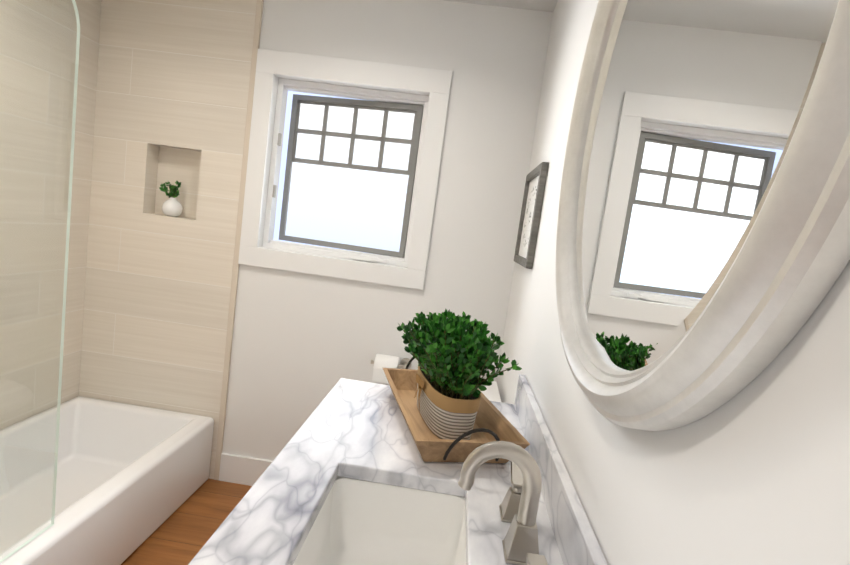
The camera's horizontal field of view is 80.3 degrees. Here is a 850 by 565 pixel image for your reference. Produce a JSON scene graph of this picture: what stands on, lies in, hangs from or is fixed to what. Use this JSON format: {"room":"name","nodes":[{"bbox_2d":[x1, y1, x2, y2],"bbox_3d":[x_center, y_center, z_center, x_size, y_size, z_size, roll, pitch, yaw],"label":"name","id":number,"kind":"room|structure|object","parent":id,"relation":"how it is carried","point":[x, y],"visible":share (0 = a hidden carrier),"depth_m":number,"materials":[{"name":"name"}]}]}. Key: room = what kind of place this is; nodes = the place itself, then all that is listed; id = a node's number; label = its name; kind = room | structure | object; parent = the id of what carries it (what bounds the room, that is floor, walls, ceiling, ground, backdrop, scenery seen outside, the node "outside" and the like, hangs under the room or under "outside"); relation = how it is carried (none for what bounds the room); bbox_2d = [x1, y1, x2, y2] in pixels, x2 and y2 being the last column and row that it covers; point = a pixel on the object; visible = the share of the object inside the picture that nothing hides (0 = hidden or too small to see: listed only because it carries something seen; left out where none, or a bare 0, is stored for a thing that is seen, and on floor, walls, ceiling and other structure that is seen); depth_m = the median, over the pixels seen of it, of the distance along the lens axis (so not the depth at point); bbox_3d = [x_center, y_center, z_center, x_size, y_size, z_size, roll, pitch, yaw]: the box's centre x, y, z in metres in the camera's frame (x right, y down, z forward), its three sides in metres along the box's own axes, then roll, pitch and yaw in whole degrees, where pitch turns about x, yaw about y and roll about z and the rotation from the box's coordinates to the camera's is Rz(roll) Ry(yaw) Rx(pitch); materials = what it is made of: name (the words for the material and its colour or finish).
{"room":"bathroom","nodes":[
{"label":"bathroom","id":0,"kind":"room"},
{"bbox_2d":[0,0,101,429],"bbox_3d":[-1.803,-0.223,1.698,0.162,2.440,1.939,8,6,3],"label":"wall tiles","id":1,"kind":"structure","parent":0,"point":[89,11],"depth_m":2.21,"materials":[{"name":"beige tile"}]},
{"bbox_2d":[121,478,251,564],"bbox_3d":[-0.934,1.290,0.748,2.410,0.100,4.009,8,6,3],"label":"floor","id":2,"kind":"structure","parent":0,"point":[183,533],"depth_m":2.19,"materials":[{"name":"brown wood"}]},
{"bbox_2d":[0,396,213,564],"bbox_3d":[-1.501,0.879,1.758,0.731,0.335,1.675,8,6,3],"label":"bathtub","id":3,"kind":"object","parent":2,"relation":"on","point":[130,479],"visible":1,"depth_m":2.19,"materials":[{"name":"white ceramic"}]},
{"bbox_2d":[0,0,79,562],"bbox_3d":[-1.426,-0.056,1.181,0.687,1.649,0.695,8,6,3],"label":"glass","id":4,"kind":"object","parent":3,"relation":"on","point":[73,119],"visible":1,"depth_m":1.43,"materials":[{"name":"clear glass"}]},
{"bbox_2d":[188,374,607,564],"bbox_3d":[-0.097,0.780,0.896,0.608,1.092,1.570,8,6,3],"label":"bathroom vanity","id":5,"kind":"object","parent":2,"relation":"on","point":[349,476],"visible":1,"depth_m":1.06,"materials":[{"name":"white stone"}]},
{"bbox_2d":[225,469,493,564],"bbox_3d":[-0.078,0.536,0.870,0.344,0.150,0.508,8,6,3],"label":"sink","id":6,"kind":"object","parent":5,"relation":"in","point":[361,519],"depth_m":1.08,"materials":[{"name":"white ceramic"}]},
{"bbox_2d":[383,308,529,462],"bbox_3d":[0.062,0.236,1.362,0.274,0.300,0.596,6,7,-14],"label":"tray","id":7,"kind":"object","parent":5,"relation":"on","point":[450,411],"visible":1,"depth_m":1.25,"materials":[{"name":"brown wood"}]},
{"bbox_2d":[414,361,481,442],"bbox_3d":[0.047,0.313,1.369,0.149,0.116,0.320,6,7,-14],"label":"pot","id":8,"kind":"object","parent":7,"relation":"on","point":[440,411],"depth_m":1.25,"materials":[{"name":"brown"}]},
{"bbox_2d":[457,440,554,564],"bbox_3d":[0.128,0.359,0.843,0.151,0.192,0.398,8,6,3],"label":"faucet","id":9,"kind":"object","parent":5,"relation":"on","point":[502,528],"depth_m":0.84,"materials":[{"name":"silver metal"}]},
{"bbox_2d":[478,380,500,401],"bbox_3d":[-0.126,0.796,2.099,0.765,0.785,0.420,8,6,3],"label":"toilet","id":10,"kind":"object","parent":2,"relation":"on","point":[491,393],"visible":0.04,"depth_m":2.07,"materials":[{"name":"white ceramic"}]},
{"bbox_2d":[222,0,552,460],"bbox_3d":[-0.251,-0.106,2.498,1.350,2.440,0.150,8,6,3],"label":"wall","id":11,"kind":"structure","parent":0,"point":[303,344],"depth_m":2.38,"materials":[{"name":"white paint"}]},
{"bbox_2d":[79,0,256,478],"bbox_3d":[-1.289,-0.251,2.553,0.748,2.440,0.162,8,6,3],"label":"wall tile","id":12,"kind":"structure","parent":11,"relation":"attached to","point":[173,80],"depth_m":2.47,"materials":[{"name":"beige tile"}]},
{"bbox_2d":[159,181,182,216],"bbox_3d":[-1.256,-0.419,2.498,0.108,0.180,0.099,8,6,3],"label":"vase","id":13,"kind":"object","parent":12,"relation":"in","point":[172,206],"visible":1,"depth_m":2.48,"materials":[{"name":"white ceramic"}]},
{"bbox_2d":[214,0,263,479],"bbox_3d":[-0.910,-0.189,2.454,0.028,2.440,0.015,8,6,3],"label":"trim","id":14,"kind":"structure","parent":11,"relation":"attached to","point":[235,270],"depth_m":2.45,"materials":[{"name":"beige wood"}]},
{"bbox_2d":[219,453,272,485],"bbox_3d":[-0.395,1.035,2.543,1.322,0.145,0.016,8,6,3],"label":"baseboard","id":15,"kind":"structure","parent":11,"relation":"attached to","point":[243,470],"depth_m":2.57,"materials":[{"name":"white paint"}]},
{"bbox_2d":[238,49,451,289],"bbox_3d":[-0.382,-0.531,2.428,0.906,1.012,0.248,9,7,11],"label":"window","id":16,"kind":"structure","parent":11,"relation":"in","point":[350,170],"depth_m":2.45,"materials":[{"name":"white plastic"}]},
{"bbox_2d":[371,354,410,383],"bbox_3d":[-0.166,0.407,2.408,0.189,0.117,0.120,8,6,3],"label":"paper holder","id":17,"kind":"object","parent":11,"relation":"attached to","point":[381,362],"visible":0.69,"depth_m":2.36,"materials":[{"name":"white paper"}]},
{"bbox_2d":[444,0,557,11],"bbox_3d":[-0.599,-1.211,0.464,2.410,0.100,4.009,8,6,3],"label":"ceiling","id":18,"kind":"structure","parent":0,"point":[544,5],"depth_m":2.22,"materials":[{"name":"white paint"}]},
{"bbox_2d":[496,0,849,564],"bbox_3d":[0.350,0.197,0.540,0.150,2.440,4.009,8,6,3],"label":"wall","id":19,"kind":"structure","parent":0,"point":[756,471],"depth_m":0.51,"materials":[{"name":"white paint"}]},
{"bbox_2d":[514,162,548,268],"bbox_3d":[0.410,-0.255,1.982,0.023,0.375,0.430,8,6,3],"label":"picture frame","id":20,"kind":"object","parent":19,"relation":"attached to","point":[532,202],"visible":1,"depth_m":1.93,"materials":[{"name":"grey wood"}]},
{"bbox_2d":[518,171,543,259],"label":"print","id":21,"kind":"object","parent":20,"relation":"attached to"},
{"bbox_2d":[556,0,849,430],"bbox_3d":[0.327,-0.277,0.746,0.050,0.956,0.956,8,6,3],"label":"mirror","id":22,"kind":"object","parent":19,"relation":"attached to","point":[703,244],"visible":1,"depth_m":0.53,"materials":[{"name":"white wood"}]},
{"label":"outside","id":23,"kind":"structure","parent":0,"visible":0},
{"bbox_2d":[273,91,369,252],"bbox_3d":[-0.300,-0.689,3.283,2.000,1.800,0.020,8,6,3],"label":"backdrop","id":24,"kind":"structure","parent":23,"point":[283,164],"depth_m":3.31,"materials":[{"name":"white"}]}
]}

